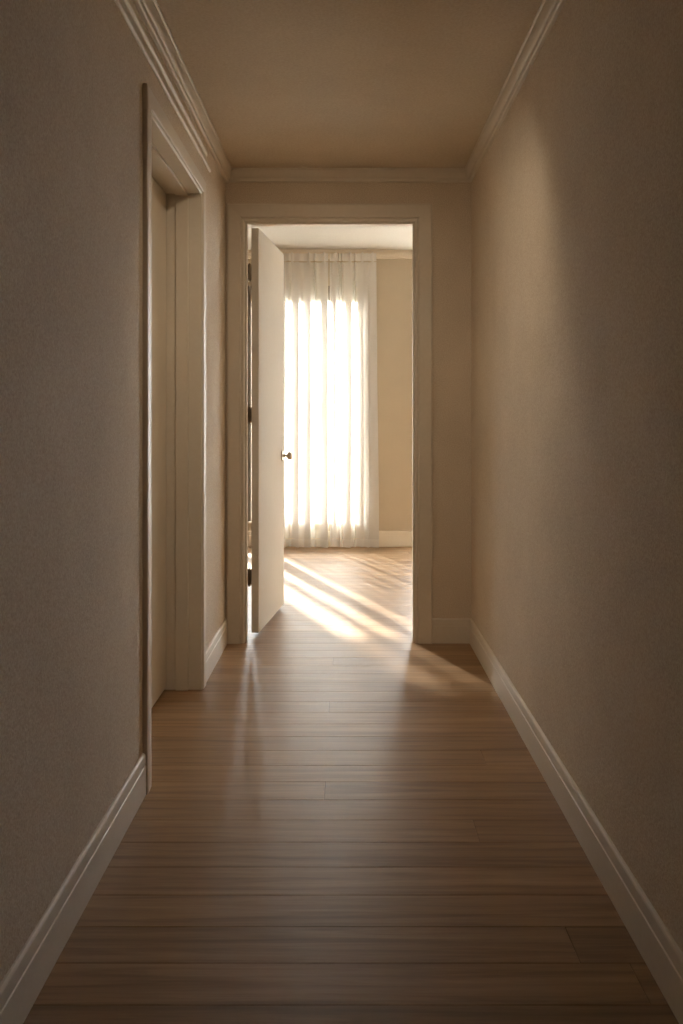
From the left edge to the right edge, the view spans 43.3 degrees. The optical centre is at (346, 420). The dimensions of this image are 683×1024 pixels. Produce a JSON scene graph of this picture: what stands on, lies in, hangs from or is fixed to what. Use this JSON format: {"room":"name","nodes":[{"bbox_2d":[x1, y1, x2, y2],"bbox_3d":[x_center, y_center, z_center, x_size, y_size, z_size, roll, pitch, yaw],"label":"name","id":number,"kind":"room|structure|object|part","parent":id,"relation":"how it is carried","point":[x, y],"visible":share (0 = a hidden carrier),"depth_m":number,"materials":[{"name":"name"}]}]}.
{"room":"home hallway","nodes":[
{"label":"home hallway","id":0,"kind":"room"},
{"bbox_2d":[0,0,225,983],"bbox_3d":[-0.702,-0.072,0.850,0.190,2.365,6.900,0,0,0],"label":"wall","id":1,"kind":"structure","parent":0,"point":[73,73],"depth_m":1.90,"materials":[{"name":"beige paint"}]},
{"bbox_2d":[0,753,145,1023],"bbox_3d":[-0.602,1.048,-0.024,0.010,0.124,5.153,0,0,0],"label":"baseboard","id":2,"kind":"structure","parent":1,"relation":"attached to","point":[22,984],"depth_m":1.83,"materials":[{"name":"beige paint"}]},
{"bbox_2d":[114,0,210,172],"bbox_3d":[-0.601,-1.124,0.595,0.013,0.058,6.390,0,0,0],"label":"rail","id":3,"kind":"object","parent":1,"relation":"attached to","point":[128,13],"visible":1,"depth_m":2.76,"materials":[{"name":"beige paint"}]},
{"bbox_2d":[143,83,205,794],"bbox_3d":[-0.695,0.053,3.088,0.205,2.114,1.067,0,0,0],"label":"door","id":4,"kind":"structure","parent":1,"relation":"in","point":[174,189],"depth_m":3.54,"materials":[{"name":"beige paint"}]},
{"bbox_2d":[133,0,231,181],"bbox_3d":[-0.588,-1.224,0.850,0.038,0.063,6.900,0,0,0],"label":"crown molding","id":5,"kind":"structure","parent":1,"relation":"attached to","point":[150,12],"depth_m":3.04,"materials":[{"name":"beige paint"}]},
{"bbox_2d":[206,618,226,681],"bbox_3d":[-0.602,1.048,3.962,0.010,0.124,0.676,0,0,0],"label":"baseboard","id":6,"kind":"structure","parent":1,"relation":"attached to","point":[215,649],"depth_m":3.93,"materials":[{"name":"beige paint"}]},
{"bbox_2d":[248,250,411,530],"bbox_3d":[-0.325,-0.196,7.639,4.390,2.612,0.163,0,0,0],"label":"wall","id":7,"kind":"structure","parent":0,"point":[394,276],"depth_m":7.60,"materials":[{"name":"beige paint"}]},
{"bbox_2d":[248,286,329,523],"bbox_3d":[-0.333,-0.142,7.628,1.128,2.103,0.113,0,0,0],"label":"window","id":8,"kind":"structure","parent":7,"relation":"attached to","point":[249,287],"depth_m":7.59,"materials":[{"name":"glass"}]},
{"bbox_2d":[248,531,411,546],"bbox_3d":[-0.325,1.040,7.595,4.150,0.140,0.010,0,0,0],"label":"baseboard","id":9,"kind":"structure","parent":7,"relation":"attached to","point":[386,538],"depth_m":7.59,"materials":[{"name":"white paint"}]},
{"bbox_2d":[248,226,411,249],"bbox_3d":[-0.325,-1.552,6.010,4.390,0.100,3.420,0,0,0],"label":"ceiling","id":10,"kind":"structure","parent":0,"point":[282,237],"depth_m":7.04,"materials":[{"name":"white paint"}]},
{"bbox_2d":[279,249,386,251],"bbox_3d":[-0.228,-1.490,7.530,1.159,0.022,0.026,0,0,0],"label":"track","id":11,"kind":"object","parent":10,"relation":"attached to","point":[281,250],"visible":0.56,"depth_m":7.52,"materials":[{"name":"white metal"}]},
{"bbox_2d":[283,252,378,547],"bbox_3d":[-0.227,-0.187,7.528,1.016,2.586,0.092,0,0,0],"label":"sheer curtain","id":12,"kind":"object","parent":11,"relation":"hanging from","point":[344,437],"visible":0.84,"depth_m":7.53,"materials":[{"name":"white fabric"}]},
{"bbox_3d":[-0.446,-0.183,7.529,0.572,2.436,0.084,0,0,0],"label":"curtain panel","id":13,"kind":"part","parent":12,"relation":"part of","materials":[{"name":"white fabric"}]},
{"bbox_3d":[0.063,-0.183,7.529,0.434,2.436,0.090,0,0,0],"label":"curtain panel","id":14,"kind":"part","parent":12,"relation":"part of","materials":[{"name":"white fabric"}]},
{"bbox_2d":[226,183,470,618],"bbox_3d":[-0.325,-0.196,4.355,4.390,2.612,0.110,0,0,0],"label":"wall","id":15,"kind":"structure","parent":0,"point":[451,202],"depth_m":4.30,"materials":[{"name":"beige paint"}]},
{"bbox_2d":[248,228,292,632],"bbox_3d":[-0.434,0.049,4.772,0.163,2.083,0.722,0,0,6],"label":"door","id":16,"kind":"structure","parent":15,"relation":"in","point":[266,268],"depth_m":4.62,"materials":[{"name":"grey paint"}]},
{"bbox_3d":[-0.348,0.204,5.054,0.056,0.049,0.049,0,0,6],"label":"knob","id":17,"kind":"part","parent":16,"relation":"part of","materials":[{"name":"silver metal"}]},
{"bbox_2d":[227,203,431,643],"bbox_3d":[-0.086,0.011,4.355,1.032,2.198,0.146,0,0,0],"label":"door frame","id":18,"kind":"structure","parent":15,"relation":"attached to","point":[240,216],"depth_m":4.28,"materials":[{"name":"beige paint"}]},
{"bbox_2d":[226,168,470,182],"bbox_3d":[0.007,-1.224,4.281,1.229,0.063,0.038,0,0,0],"label":"crown molding","id":19,"kind":"structure","parent":15,"relation":"attached to","point":[238,175],"depth_m":4.27,"materials":[{"name":"beige paint"}]},
{"bbox_2d":[432,618,470,643],"bbox_3d":[0.524,1.048,4.295,0.195,0.124,0.010,0,0,0],"label":"baseboard","id":20,"kind":"structure","parent":15,"relation":"attached to","point":[444,630],"depth_m":4.29,"materials":[{"name":"beige paint"}]},
{"bbox_2d":[156,0,542,167],"bbox_3d":[-0.414,-1.305,0.790,2.312,0.100,7.020,0,0,0],"label":"ceiling","id":21,"kind":"structure","parent":0,"point":[279,83],"depth_m":3.10,"materials":[{"name":"beige paint"}]},
{"bbox_2d":[23,547,678,1023],"bbox_3d":[-0.325,1.120,2.498,4.390,0.020,10.435,0,0,0],"label":"floor","id":22,"kind":"structure","parent":0,"point":[349,821],"depth_m":2.16,"materials":[{"name":"brown wood"}]},
{"bbox_2d":[471,0,682,952],"bbox_3d":[0.682,-0.072,0.850,0.120,2.365,6.900,0,0,0],"label":"wall","id":23,"kind":"structure","parent":0,"point":[577,194],"depth_m":2.14,"materials":[{"name":"beige paint"}]},
{"bbox_2d":[465,0,565,181],"bbox_3d":[0.603,-1.224,0.850,0.038,0.063,6.900,0,0,0],"label":"crown molding","id":24,"kind":"structure","parent":23,"relation":"attached to","point":[548,12],"depth_m":3.04,"materials":[{"name":"beige paint"}]},
{"bbox_2d":[470,618,682,1023],"bbox_3d":[0.617,1.048,0.850,0.010,0.124,6.900,0,0,0],"label":"baseboard","id":25,"kind":"structure","parent":23,"relation":"attached to","point":[660,952],"depth_m":2.08,"materials":[{"name":"beige paint"}]},
{"label":"outside","id":26,"kind":"structure","parent":0,"visible":0},
{"bbox_2d":[329,464,329,518],"bbox_3d":[0.000,1.315,12.000,32.000,0.290,40.000,0,0,0],"label":"ground","id":27,"kind":"structure","parent":26,"point":[329,464],"depth_m":14.27,"materials":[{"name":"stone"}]}
]}

